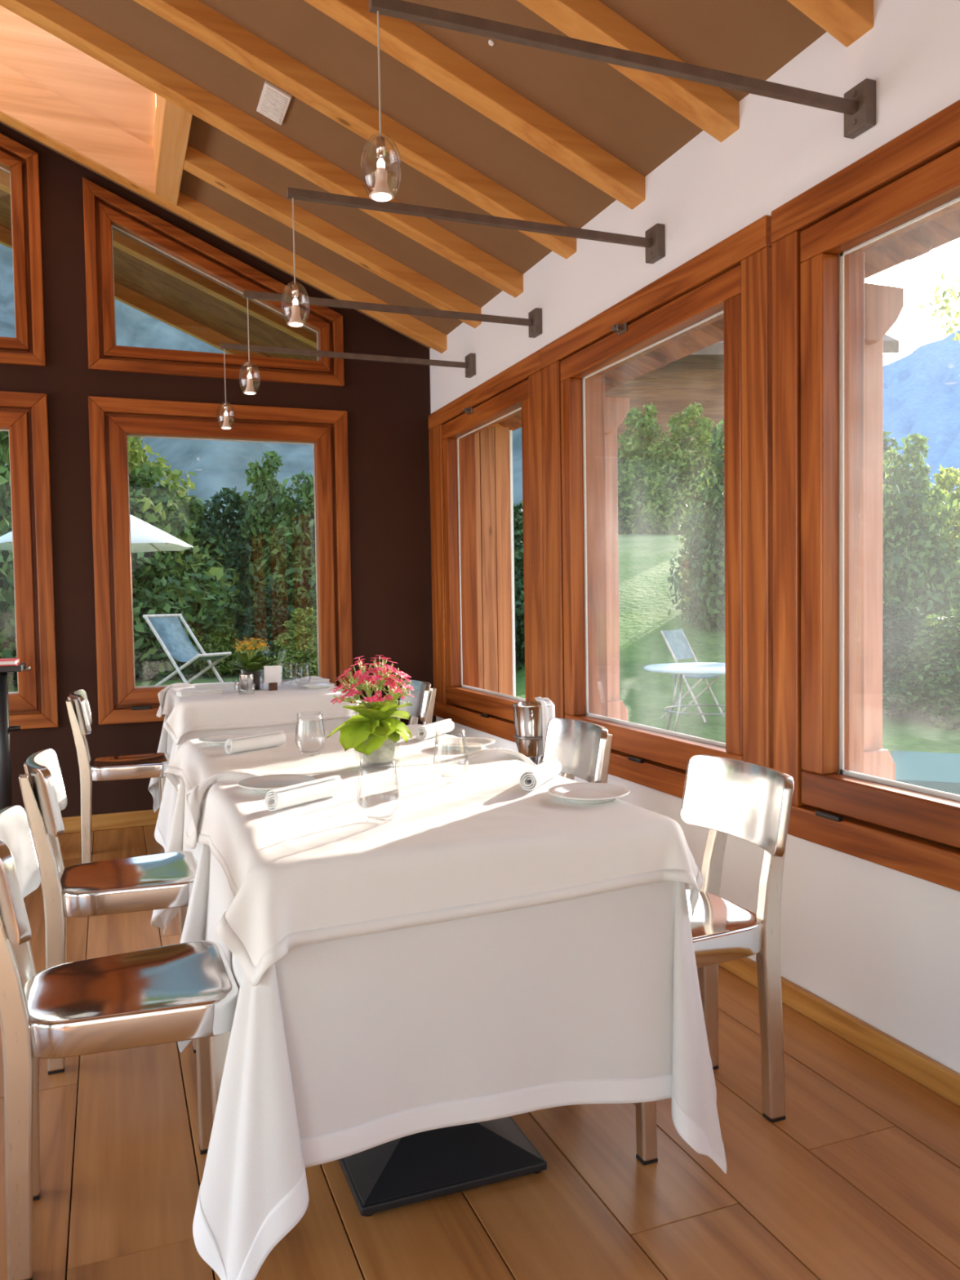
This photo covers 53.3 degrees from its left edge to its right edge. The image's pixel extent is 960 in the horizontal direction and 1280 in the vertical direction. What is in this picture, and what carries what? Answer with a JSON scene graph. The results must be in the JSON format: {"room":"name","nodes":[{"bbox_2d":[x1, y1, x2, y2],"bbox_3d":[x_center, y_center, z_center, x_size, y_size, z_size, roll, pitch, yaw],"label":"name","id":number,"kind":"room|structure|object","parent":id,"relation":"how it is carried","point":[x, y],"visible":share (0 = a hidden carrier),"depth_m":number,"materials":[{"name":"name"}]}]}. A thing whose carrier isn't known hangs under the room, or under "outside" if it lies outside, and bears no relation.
{"room":"restaurant dining room","nodes":[
{"label":"restaurant dining room","id":0,"kind":"room"},
{"bbox_2d":[0,122,435,817],"bbox_3d":[-3.503,-1.014,4.549,6.820,4.136,0.200,-2,3,-21],"label":"wall","id":1,"kind":"structure","parent":0,"point":[387,405],"depth_m":5.15,"materials":[{"name":"brown paint"}]},
{"bbox_2d":[0,133,45,366],"bbox_3d":[-2.891,-2.207,4.709,1.328,1.637,0.186,-2,3,-21],"label":"window","id":2,"kind":"structure","parent":1,"relation":"in","point":[19,162],"depth_m":4.86,"materials":[{"name":"brown wood"}]},
{"bbox_2d":[0,391,58,728],"bbox_3d":[-2.880,-0.388,4.778,1.370,1.720,0.186,-2,3,-21],"label":"window","id":3,"kind":"structure","parent":1,"relation":"in","point":[24,415],"depth_m":4.91,"materials":[{"name":"brown wood"}]},
{"bbox_2d":[62,808,159,833],"bbox_3d":[-3.442,1.014,4.527,6.798,0.085,0.020,-2,3,-21],"label":"baseboard","id":4,"kind":"structure","parent":1,"relation":"attached to","point":[146,817],"depth_m":5.10,"materials":[{"name":"brown wood"}]},
{"bbox_2d":[82,177,344,386],"bbox_3d":[-1.445,-1.923,5.281,1.353,0.978,0.186,-2,3,-21],"label":"window","id":5,"kind":"structure","parent":1,"relation":"in","point":[104,211],"depth_m":5.14,"materials":[{"name":"brown wood"}]},
{"bbox_2d":[88,395,353,724],"bbox_3d":[-1.412,-0.434,5.329,1.374,1.720,0.220,-2,3,-21],"label":"window","id":6,"kind":"structure","parent":1,"relation":"in","point":[112,420],"depth_m":5.15,"materials":[{"name":"brown wood"}]},
{"bbox_2d":[0,0,873,353],"bbox_3d":[-1.959,-2.224,0.468,7.220,1.668,8.840,-2,3,-21],"label":"ceiling","id":7,"kind":"structure","parent":0,"point":[504,129],"depth_m":3.56,"materials":[{"name":"brown wood"}]},
{"bbox_2d":[0,4,157,193],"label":"wood panel","id":8,"kind":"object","parent":7,"relation":"attached to","point":[48,85],"depth_m":4.65,"materials":[{"name":"brown wood"}]},
{"bbox_2d":[256,80,292,124],"bbox_3d":[-0.812,-2.113,3.766,0.103,0.053,0.224,-2,3,-21],"label":"ceiling vent","id":9,"kind":"object","parent":7,"relation":"in","point":[273,103],"visible":1,"depth_m":3.74,"materials":[{"name":"white plastic"}]},
{"bbox_2d":[488,39,494,45],"bbox_3d":[0.037,-1.884,3.018,0.021,0.014,0.021,0,2,15],"label":"recessed light","id":10,"kind":"object","parent":7,"relation":"in","point":[491,42],"visible":1,"depth_m":3.01,"materials":[{"name":"white plastic"}]},
{"bbox_2d":[0,825,959,1279],"bbox_3d":[-1.847,1.249,0.743,7.020,0.120,8.640,-2,3,-21],"label":"floor","id":11,"kind":"structure","parent":0,"point":[860,1178],"depth_m":1.94,"materials":[{"name":"brown wood"}]},
{"bbox_2d":[0,662,31,809],"bbox_3d":[-2.245,0.578,4.459,0.402,0.921,0.345,-2,3,-21],"label":"stand","id":12,"kind":"object","parent":11,"relation":"on","point":[6,788],"visible":0.6,"depth_m":4.47,"materials":[{"name":"black"}]},
{"bbox_2d":[0,657,20,666],"bbox_3d":[-2.296,0.105,4.447,0.270,0.026,0.220,-2,3,-21],"label":"book","id":13,"kind":"object","parent":12,"relation":"on","point":[3,661],"visible":1,"depth_m":4.39,"materials":[{"name":"red paper"}]},
{"bbox_2d":[0,662,26,672],"bbox_3d":[-2.301,0.132,4.456,0.320,0.027,0.280,-2,3,-21],"label":"tray","id":14,"kind":"object","parent":12,"relation":"on","point":[20,667],"depth_m":4.37,"materials":[{"name":"black"}]},
{"bbox_2d":[18,748,198,1075],"bbox_3d":[-0.991,0.701,2.618,0.455,0.792,0.392,-2,3,-22],"label":"chair","id":15,"kind":"object","parent":11,"relation":"on","point":[161,881],"visible":0.82,"depth_m":2.48,"materials":[{"name":"white metal"}]},
{"bbox_2d":[66,689,170,863],"bbox_3d":[-1.692,0.633,4.518,0.455,0.792,0.392,-2,3,-21],"label":"chair","id":16,"kind":"object","parent":11,"relation":"on","point":[154,765],"visible":0.9,"depth_m":4.35,"materials":[{"name":"white metal"}]},
{"bbox_2d":[0,804,239,1279],"bbox_3d":[-0.716,0.729,1.857,0.455,0.792,0.392,-2,3,-22],"label":"chair","id":17,"kind":"object","parent":11,"relation":"on","point":[185,991],"visible":0.97,"depth_m":1.75,"materials":[{"name":"white metal"}]},
{"bbox_2d":[398,680,435,724],"bbox_3d":[-0.460,0.607,4.674,0.455,0.792,0.392,-2,3,-21],"label":"chair","id":18,"kind":"object","parent":11,"relation":"on","point":[422,707],"visible":0.27,"depth_m":4.72,"materials":[{"name":"silver metal"}]},
{"bbox_2d":[337,1116,546,1217],"bbox_3d":[-0.127,0.729,2.122,0.800,0.750,0.780,-2,3,-21],"label":"dining table","id":19,"kind":"object","parent":11,"relation":"on","point":[427,1165],"visible":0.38,"depth_m":1.96,"materials":[{"name":"black metal"}]},
{"bbox_2d":[177,809,726,1279],"bbox_3d":[-0.112,0.685,2.060,1.045,0.665,0.940,-2,3,-21],"label":"undercloth","id":20,"kind":"object","parent":19,"relation":"on","point":[344,1047],"visible":0.59,"depth_m":1.72,"materials":[{"name":"white fabric"}]},
{"bbox_2d":[184,748,702,986],"bbox_3d":[-0.119,0.428,2.080,0.956,0.217,0.900,-2,3,-21],"label":"cloth","id":21,"kind":"object","parent":20,"relation":"on","point":[317,871],"visible":0.88,"depth_m":1.78,"materials":[{"name":"white fabric"}]},
{"bbox_2d":[238,773,315,793],"bbox_3d":[-0.472,0.337,2.228,0.177,0.018,0.177,-2,3,-21],"label":"plate","id":22,"kind":"object","parent":21,"relation":"on","point":[262,784],"visible":0.7,"depth_m":2.26,"materials":[{"name":"white ceramic"}]},
{"bbox_2d":[265,775,343,811],"bbox_3d":[-0.376,0.328,2.059,0.044,0.043,0.207,1,3,35],"label":"napkin","id":23,"kind":"object","parent":21,"relation":"on","point":[276,799],"visible":1,"depth_m":2.03,"materials":[{"name":"white fabric"}]},
{"bbox_2d":[326,654,414,770],"bbox_3d":[-0.281,0.186,2.501,0.237,0.293,0.238,-2,3,-21],"label":"potted kalanchoe","id":24,"kind":"object","parent":21,"relation":"on","point":[373,733],"visible":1,"depth_m":2.47,"materials":[{"name":"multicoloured plant"}]},
{"bbox_2d":[356,757,399,823],"bbox_3d":[-0.200,0.296,1.878,0.085,0.121,0.085,-2,3,-21],"label":"water glass","id":25,"kind":"object","parent":21,"relation":"on","point":[370,757],"visible":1,"depth_m":1.87,"materials":[{"name":"clear glass"}]},
{"bbox_2d":[433,728,468,782],"bbox_3d":[-0.070,0.277,2.298,0.085,0.121,0.085,-2,3,-21],"label":"water glass","id":26,"kind":"object","parent":21,"relation":"on","point":[464,729],"visible":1,"depth_m":2.29,"materials":[{"name":"clear glass"}]},
{"bbox_2d":[519,757,561,791],"bbox_3d":[0.143,0.312,2.239,0.044,0.043,0.207,0,3,21],"label":"napkin","id":27,"kind":"object","parent":21,"relation":"on","point":[541,773],"visible":1,"depth_m":2.19,"materials":[{"name":"white fabric"}]},
{"bbox_2d":[547,782,630,804],"bbox_3d":[0.235,0.333,2.063,0.177,0.018,0.177,-2,3,-21],"label":"plate","id":28,"kind":"object","parent":21,"relation":"on","point":[575,793],"visible":1,"depth_m":2.08,"materials":[{"name":"white ceramic"}]},
{"bbox_2d":[511,701,550,764],"bbox_3d":[0.211,0.639,3.755,0.260,0.783,0.260,-2,3,-21],"label":"wine cooler","id":29,"kind":"object","parent":11,"relation":"on","point":[527,715],"visible":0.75,"depth_m":3.69,"materials":[{"name":"silver metal"}]},
{"bbox_2d":[534,697,555,763],"bbox_3d":[0.255,0.370,3.752,0.090,0.286,0.159,-2,3,-21],"label":"towel","id":30,"kind":"object","parent":29,"relation":"on","point":[548,713],"visible":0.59,"depth_m":3.68,"materials":[{"name":"white fabric"}]},
{"bbox_2d":[542,717,612,783],"bbox_3d":[0.166,0.666,3.024,0.455,0.792,0.392,-2,3,-21],"label":"chair","id":31,"kind":"object","parent":11,"relation":"on","point":[582,748],"visible":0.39,"depth_m":3.09,"materials":[{"name":"white metal"}]},
{"bbox_2d":[635,754,793,1165],"bbox_3d":[0.466,0.695,2.224,0.455,0.792,0.392,-2,3,-21],"label":"chair","id":32,"kind":"object","parent":11,"relation":"on","point":[752,802],"visible":0.61,"depth_m":2.17,"materials":[{"name":"white metal"}]},
{"bbox_2d":[0,171,959,431],"bbox_3d":[-1.935,-2.091,1.277,7.840,2.038,10.320,-2,3,-21],"label":"roof overhang","id":33,"kind":"object","parent":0,"point":[146,281],"visible":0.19,"depth_m":6.02,"materials":[{"name":"brown wood"}]},
{"bbox_2d":[429,0,959,1074],"bbox_3d":[1.308,-0.256,1.917,0.200,2.690,8.640,-2,3,-21],"label":"wall","id":34,"kind":"structure","parent":0,"point":[880,944],"depth_m":2.66,"materials":[{"name":"white paint"}]},
{"bbox_2d":[217,342,475,429],"bbox_3d":[-0.643,-1.250,4.778,1.310,0.444,0.085,-2,3,-21],"label":"pendant lamp","id":35,"kind":"object","parent":34,"relation":"hanging from","point":[469,365],"visible":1,"depth_m":4.75,"materials":[{"name":"brown metal"}]},
{"bbox_2d":[238,290,542,394],"bbox_3d":[-0.348,-1.221,4.019,1.310,0.444,0.085,-2,3,-21],"label":"pendant lamp","id":36,"kind":"object","parent":34,"relation":"hanging from","point":[534,322],"visible":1,"depth_m":3.99,"materials":[{"name":"brown metal"}]},
{"bbox_2d":[280,186,665,326],"bbox_3d":[0.013,-1.188,3.090,1.310,0.444,0.085,-2,3,-21],"label":"pendant lamp","id":37,"kind":"object","parent":34,"relation":"hanging from","point":[653,242],"visible":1,"depth_m":3.06,"materials":[{"name":"brown metal"}]},
{"bbox_2d":[428,349,545,742],"bbox_3d":[0.118,-0.416,5.004,0.338,1.780,1.563,-2,3,-21],"label":"window","id":38,"kind":"structure","parent":34,"relation":"in","point":[453,427],"depth_m":5.36,"materials":[{"name":"brown wood"}]},
{"bbox_2d":[360,0,875,201],"bbox_3d":[0.364,-1.153,2.188,1.310,0.444,0.085,-2,3,-21],"label":"pendant lamp","id":39,"kind":"object","parent":34,"relation":"hanging from","point":[858,105],"visible":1,"depth_m":2.15,"materials":[{"name":"brown metal"}]},
{"bbox_2d":[540,214,773,798],"bbox_3d":[0.682,-0.364,3.553,0.338,1.780,1.545,-2,3,-21],"label":"window","id":40,"kind":"structure","parent":34,"relation":"in","point":[731,280],"depth_m":3.33,"materials":[{"name":"brown wood"}]},
{"bbox_2d":[718,956,959,1106],"bbox_3d":[1.266,1.060,1.829,0.022,0.070,8.420,-2,3,-21],"label":"baseboard","id":41,"kind":"structure","parent":34,"relation":"attached to","point":[944,1082],"depth_m":2.48,"materials":[{"name":"brown wood"}]},
{"bbox_2d":[771,99,959,891],"bbox_3d":[1.234,-0.314,2.134,0.338,1.780,1.460,-2,3,-21],"label":"window","id":42,"kind":"structure","parent":34,"relation":"in","point":[820,237],"depth_m":2.61,"materials":[{"name":"brown wood"}]},
{"label":"outside","id":43,"kind":"structure","parent":0,"visible":0},
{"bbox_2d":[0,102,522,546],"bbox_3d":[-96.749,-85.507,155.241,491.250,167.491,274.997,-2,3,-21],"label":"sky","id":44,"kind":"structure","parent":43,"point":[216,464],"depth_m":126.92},
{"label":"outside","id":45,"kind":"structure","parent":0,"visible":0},
{"bbox_2d":[8,532,959,755],"bbox_3d":[-6.967,-0.808,17.894,328.591,3.039,290.153,-2,3,-21],"label":"lawn","id":46,"kind":"structure","parent":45,"point":[645,603],"depth_m":13.30,"materials":[{"name":"green plant"}]},
{"bbox_2d":[0,431,17,688],"bbox_3d":[-8.089,-1.595,16.067,3.492,6.496,4.855,-1,2,2],"label":"tree","id":47,"kind":"object","parent":46,"relation":"on","point":[7,624],"visible":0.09,"depth_m":15.24,"materials":[{"name":"green plant"}]},
{"bbox_2d":[3,464,17,679],"bbox_3d":[-7.799,-1.597,17.566,3.732,5.433,4.159,-3,3,-44],"label":"tree","id":48,"kind":"object","parent":46,"relation":"on","point":[8,637],"visible":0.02,"depth_m":16.11,"materials":[{"name":"green plant"}]},
{"bbox_2d":[0,514,193,552],"bbox_3d":[-4.341,-0.371,10.751,2.109,2.640,2.109,-1,2,1],"label":"parasol","id":49,"kind":"object","parent":46,"relation":"on","point":[144,537],"visible":0.16,"depth_m":10.59,"materials":[{"name":"white fabric"}]},
{"bbox_2d":[13,435,244,674],"bbox_3d":[-7.332,-1.937,18.237,4.665,6.194,5.198,1,3,42],"label":"tree","id":50,"kind":"object","parent":46,"relation":"on","point":[137,455],"visible":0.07,"depth_m":18.02,"materials":[{"name":"green plant"}]},
{"bbox_2d":[133,601,198,679],"bbox_3d":[-6.065,0.102,17.195,1.942,1.740,1.397,-1,2,-2],"label":"shrub","id":51,"kind":"object","parent":46,"relation":"on","point":[149,670],"visible":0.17,"depth_m":16.93,"materials":[{"name":"green plant"}]},
{"bbox_2d":[128,461,244,681],"bbox_3d":[-6.416,-0.996,18.068,3.666,4.640,5.098,-2,3,-26],"label":"tree","id":52,"kind":"object","parent":46,"relation":"on","point":[148,575],"visible":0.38,"depth_m":17.24,"materials":[{"name":"green plant"}]},
{"bbox_2d":[142,613,231,687],"bbox_3d":[-4.653,0.185,15.266,1.201,1.201,0.760,1,3,31],"label":"deck chair","id":53,"kind":"object","parent":46,"relation":"on","point":[167,628],"visible":0.79,"depth_m":15.35,"materials":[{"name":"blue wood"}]},
{"bbox_2d":[182,622,222,675],"bbox_3d":[-5.314,0.130,17.848,0.936,1.236,0.840,-1,2,9],"label":"bush","id":54,"kind":"object","parent":46,"relation":"on","point":[197,667],"visible":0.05,"depth_m":17.67,"materials":[{"name":"green plant"}]},
{"bbox_2d":[161,482,251,633],"bbox_3d":[-6.160,-1.103,19.232,3.535,4.129,3.172,-1,2,-14],"label":"tree","id":55,"kind":"object","parent":46,"relation":"on","point":[193,513],"visible":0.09,"depth_m":18.92,"materials":[{"name":"green plant"}]},
{"bbox_2d":[183,603,244,677],"bbox_3d":[-5.105,0.052,17.910,1.768,1.521,1.586,-1,2,9],"label":"shrub","id":56,"kind":"object","parent":46,"relation":"on","point":[224,641],"visible":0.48,"depth_m":17.57,"materials":[{"name":"green plant"}]},
{"bbox_2d":[178,486,273,672],"bbox_3d":[-5.207,-1.013,19.767,2.793,4.408,3.884,1,3,39],"label":"tree","id":57,"kind":"object","parent":46,"relation":"on","point":[223,526],"visible":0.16,"depth_m":19.34,"materials":[{"name":"green plant"}]},
{"bbox_2d":[222,449,296,637],"bbox_3d":[-4.273,-1.509,19.972,2.911,4.890,2.612,0,3,17],"label":"tree","id":58,"kind":"object","parent":46,"relation":"on","point":[262,495],"visible":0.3,"depth_m":19.56,"materials":[{"name":"green plant"}]},
{"bbox_2d":[228,584,297,675],"bbox_3d":[-3.849,-0.122,17.868,1.680,1.847,1.871,-2,2,-15],"label":"shrub","id":59,"kind":"object","parent":46,"relation":"on","point":[264,631],"visible":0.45,"depth_m":17.73,"materials":[{"name":"green plant"}]},
{"bbox_2d":[236,470,318,673],"bbox_3d":[-3.376,-1.124,19.180,2.968,4.640,4.127,-2,3,-18],"label":"tree","id":60,"kind":"object","parent":46,"relation":"on","point":[284,530],"visible":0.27,"depth_m":18.59,"materials":[{"name":"green plant"}]},
{"bbox_2d":[255,605,319,679],"bbox_3d":[-3.177,0.132,17.309,1.942,1.508,1.397,-1,2,6],"label":"shrub","id":61,"kind":"object","parent":46,"relation":"on","point":[307,635],"visible":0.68,"depth_m":17.04,"materials":[{"name":"green plant"}]},
{"bbox_2d":[277,492,318,616],"bbox_3d":[-2.915,-1.570,19.950,3.732,4.998,4.159,-3,3,-36],"label":"tree","id":62,"kind":"object","parent":46,"relation":"on","point":[306,580],"visible":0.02,"depth_m":18.57,"materials":[{"name":"green plant"}]},
{"bbox_2d":[513,500,524,670],"bbox_3d":[0.585,-0.709,14.941,2.913,3.016,2.095,-1,2,6],"label":"shrub","id":63,"kind":"object","parent":46,"relation":"on","point":[518,529],"visible":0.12,"depth_m":14.54,"materials":[{"name":"green plant"}]},
{"bbox_2d":[617,435,650,533],"bbox_3d":[2.988,-4.253,25.940,3.535,3.477,3.172,-2,3,-31],"label":"tree","id":64,"kind":"object","parent":46,"relation":"on","point":[628,531],"visible":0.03,"depth_m":25.30,"materials":[{"name":"green plant"}]},
{"bbox_2d":[617,402,694,534],"bbox_3d":[4.303,-4.257,25.448,2.793,4.060,3.884,-3,3,-38],"label":"tree","id":65,"kind":"object","parent":46,"relation":"on","point":[637,447],"visible":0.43,"depth_m":24.91,"materials":[{"name":"green plant"}]},
{"bbox_2d":[623,402,724,534],"bbox_3d":[5.517,-4.256,24.416,3.327,3.586,2.986,-2,3,-17],"label":"tree","id":66,"kind":"object","parent":46,"relation":"on","point":[687,468],"visible":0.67,"depth_m":23.78,"materials":[{"name":"green plant"}]},
{"bbox_2d":[643,662,725,732],"bbox_3d":[1.928,0.592,8.211,1.030,0.738,1.030,-2,3,-21],"label":"garden table","id":67,"kind":"object","parent":46,"relation":"on","point":[703,668],"visible":0.66,"depth_m":8.02,"materials":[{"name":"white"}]},
{"bbox_2d":[660,629,724,722],"bbox_3d":[2.214,0.360,9.985,0.526,0.932,0.464,1,3,39],"label":"folding chair","id":68,"kind":"object","parent":46,"relation":"on","point":[679,647],"visible":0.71,"depth_m":10.00,"materials":[{"name":"grey wood"}]},
{"bbox_2d":[664,418,724,627],"bbox_3d":[3.902,-1.693,14.946,1.833,3.712,2.549,0,3,25],"label":"tree","id":69,"kind":"object","parent":46,"relation":"on","point":[713,493],"visible":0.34,"depth_m":14.59,"materials":[{"name":"green plant"}]},
{"bbox_2d":[685,496,724,632],"bbox_3d":[4.572,-1.801,14.232,2.703,3.803,2.426,1,3,35],"label":"shrub","id":70,"kind":"object","parent":46,"relation":"on","point":[709,611],"visible":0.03,"depth_m":14.15,"materials":[{"name":"green plant"}]},
{"bbox_2d":[604,334,898,533],"bbox_3d":[6.835,-7.279,33.012,10.400,8.250,10.800,-1,2,-1],"label":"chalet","id":71,"kind":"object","parent":46,"relation":"on","point":[698,377],"visible":0.15,"depth_m":28.97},
{"bbox_2d":[883,431,913,537],"bbox_3d":[5.997,-2.353,16.091,3.172,3.912,3.535,0,3,27],"label":"tree","id":72,"kind":"object","parent":46,"relation":"on","point":[886,441],"visible":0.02,"depth_m":15.43,"materials":[{"name":"green plant"}]},
{"bbox_2d":[882,598,945,716],"bbox_3d":[4.551,0.264,10.591,1.484,1.450,2.064,1,3,31],"label":"shrub","id":73,"kind":"object","parent":46,"relation":"on","point":[895,645],"visible":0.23,"depth_m":10.30,"materials":[{"name":"green plant"}]},
{"bbox_2d":[882,433,959,648],"bbox_3d":[5.757,-0.936,12.620,2.053,3.586,2.287,-1,2,-10],"label":"tree","id":74,"kind":"object","parent":46,"relation":"on","point":[910,561],"visible":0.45,"depth_m":12.43,"materials":[{"name":"green plant"}]},
{"bbox_2d":[882,608,959,730],"bbox_3d":[4.921,0.324,9.793,1.680,1.304,1.871,-2,2,-15],"label":"shrub","id":75,"kind":"object","parent":46,"relation":"on","point":[944,696],"visible":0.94,"depth_m":9.68,"materials":[{"name":"green plant"}]},
{"bbox_2d":[891,750,959,795],"bbox_3d":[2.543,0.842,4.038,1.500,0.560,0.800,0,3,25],"label":"swimming pool","id":76,"kind":"object","parent":46,"relation":"on","point":[940,771],"visible":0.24,"depth_m":4.17,"materials":[{"name":"teal liquid"}]},
{"bbox_2d":[911,464,959,627],"bbox_3d":[7.323,-0.791,14.800,3.642,3.828,2.619,-1,2,-13],"label":"tree","id":77,"kind":"object","parent":46,"relation":"on","point":[946,482],"visible":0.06,"depth_m":14.53,"materials":[{"name":"green plant"}]},
{"bbox_2d":[917,272,959,342],"bbox_3d":[6.847,-2.082,12.255,1.366,5.617,2.227,-3,3,-43],"label":"tree","id":78,"kind":"object","parent":46,"relation":"on","point":[947,308],"visible":1,"depth_m":12.62,"materials":[{"name":"green plant"}]},
{"bbox_3d":[1.679,1.152,3.056,1.190,0.050,8.390,-2,3,-21],"label":"terrace","id":79,"kind":"object","parent":46,"relation":"on","visible":0},
{"bbox_2d":[475,426,515,696],"bbox_3d":[0.008,-0.133,6.048,0.435,2.420,0.070,-2,3,-21],"label":"wooden post","id":80,"kind":"object","parent":79,"relation":"on","point":[493,445],"visible":0.3,"depth_m":6.04,"materials":[{"name":"brown wood"}]},
{"bbox_2d":[604,395,629,721],"bbox_3d":[0.589,-0.060,4.806,0.245,2.260,0.260,-2,3,-21],"label":"porch post","id":81,"kind":"object","parent":79,"relation":"on","point":[616,408],"visible":0.24,"depth_m":4.72,"materials":[{"name":"beige wood"}]},
{"bbox_2d":[863,282,903,781],"bbox_3d":[1.217,-0.002,3.190,0.245,2.260,0.260,-2,3,-21],"label":"porch post","id":82,"kind":"object","parent":79,"relation":"on","point":[883,304],"visible":0.2,"depth_m":3.10,"materials":[{"name":"beige wood"}]},
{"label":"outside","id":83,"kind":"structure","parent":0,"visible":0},
{"bbox_2d":[883,329,959,529],"bbox_3d":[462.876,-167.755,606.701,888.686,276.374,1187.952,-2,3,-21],"label":"mountain","id":84,"kind":"structure","parent":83,"point":[922,388],"depth_m":842.02},
{"bbox_3d":[-0.420,0.702,2.874,0.800,0.750,0.780,-2,3,-21],"label":"dining table","id":85,"kind":"object","parent":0,"visible":0},
{"bbox_2d":[151,759,203,1053],"bbox_3d":[-0.449,0.654,2.927,1.045,0.665,0.940,-2,3,-21],"label":"undercloth","id":86,"kind":"object","parent":85,"relation":"on","point":[161,918],"visible":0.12,"depth_m":3.07,"materials":[{"name":"white fabric"}]},
{"bbox_2d":[164,724,521,841],"bbox_3d":[-0.435,0.400,2.892,0.956,0.217,0.900,-2,3,-21],"label":"cloth","id":87,"kind":"object","parent":86,"relation":"on","point":[286,758],"visible":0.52,"depth_m":2.71,"materials":[{"name":"white fabric"}]},
{"bbox_2d":[198,733,253,746],"bbox_3d":[-0.779,0.311,2.961,0.177,0.018,0.177,-2,3,-21],"label":"plate","id":88,"kind":"object","parent":87,"relation":"on","point":[216,740],"visible":0.5,"depth_m":2.99,"materials":[{"name":"white ceramic"}]},
{"bbox_2d":[224,730,285,754],"bbox_3d":[-0.661,0.301,2.820,0.044,0.043,0.207,1,3,37],"label":"napkin","id":89,"kind":"object","parent":87,"relation":"on","point":[238,744],"visible":1,"depth_m":2.80,"materials":[{"name":"white fabric"}]},
{"bbox_2d":[294,712,325,755],"bbox_3d":[-0.481,0.266,2.710,0.085,0.121,0.085,-2,3,-21],"label":"water glass","id":90,"kind":"object","parent":87,"relation":"on","point":[297,713],"visible":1,"depth_m":2.70,"materials":[{"name":"clear glass"}]},
{"bbox_2d":[415,718,454,740],"bbox_3d":[-0.142,0.283,3.042,0.044,0.043,0.207,0,3,24],"label":"napkin","id":91,"kind":"object","parent":87,"relation":"on","point":[428,731],"visible":0.98,"depth_m":3.00,"materials":[{"name":"white fabric"}]},
{"bbox_2d":[435,737,495,750],"bbox_3d":[-0.043,0.306,2.807,0.177,0.018,0.177,-2,3,-21],"label":"plate","id":92,"kind":"object","parent":87,"relation":"on","point":[456,743],"visible":0.98,"depth_m":2.82,"materials":[{"name":"white ceramic"}]},
{"bbox_3d":[-1.105,0.632,4.810,0.800,0.750,0.780,-2,3,-21],"label":"dining table","id":93,"kind":"object","parent":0,"visible":0},
{"bbox_2d":[147,693,351,853],"bbox_3d":[-1.090,0.588,4.749,1.045,0.665,0.940,-2,3,-21],"label":"undercloth","id":94,"kind":"object","parent":93,"relation":"on","point":[166,744],"visible":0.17,"depth_m":4.37,"materials":[{"name":"white fabric"}]},
{"bbox_2d":[155,675,360,745],"bbox_3d":[-1.098,0.332,4.768,0.956,0.217,0.900,-2,3,-21],"label":"cloth","id":95,"kind":"object","parent":94,"relation":"on","point":[228,709],"visible":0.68,"depth_m":4.43,"materials":[{"name":"white fabric"}]},
{"bbox_2d":[176,688,222,697],"bbox_3d":[-1.341,0.251,4.577,0.204,0.022,0.080,-3,3,-35],"label":"folded napkin","id":96,"kind":"object","parent":95,"relation":"on","point":[215,691],"visible":1,"depth_m":4.55,"materials":[{"name":"white fabric"}]},
{"bbox_2d":[192,681,235,688],"bbox_3d":[-1.381,0.235,4.968,0.204,0.022,0.080,-2,3,-26],"label":"folded napkin","id":97,"kind":"object","parent":95,"relation":"on","point":[227,684],"visible":0.94,"depth_m":4.94,"materials":[{"name":"white fabric"}]},
{"bbox_2d":[239,673,253,692],"bbox_3d":[-1.141,0.211,4.674,0.068,0.087,0.068,-2,3,-21],"label":"beaker","id":98,"kind":"object","parent":95,"relation":"on","point":[244,686],"visible":0.99,"depth_m":4.65,"materials":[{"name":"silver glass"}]},
{"bbox_2d":[226,636,275,689],"bbox_3d":[-1.141,0.116,4.799,0.221,0.267,0.226,0,3,28],"label":"flowers","id":99,"kind":"object","parent":95,"relation":"on","point":[251,662],"visible":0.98,"depth_m":4.77,"materials":[{"name":"green plant"}]},
{"bbox_2d":[263,665,281,690],"bbox_3d":[-1.029,0.189,4.749,0.084,0.122,0.024,-2,3,-25],"label":"table card","id":100,"kind":"object","parent":95,"relation":"on","point":[273,676],"visible":1,"depth_m":4.74,"materials":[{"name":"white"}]},
{"bbox_2d":[288,678,329,685],"bbox_3d":[-0.907,0.223,5.088,0.204,0.022,0.080,-2,3,-31],"label":"folded napkin","id":101,"kind":"object","parent":95,"relation":"on","point":[317,680],"visible":0.96,"depth_m":5.06,"materials":[{"name":"white fabric"}]},
{"bbox_2d":[300,682,335,688],"bbox_3d":[-0.819,0.233,4.843,0.177,0.018,0.177,-2,3,-21],"label":"plate","id":102,"kind":"object","parent":95,"relation":"on","point":[320,685],"visible":1,"depth_m":4.83,"materials":[{"name":"white ceramic"}]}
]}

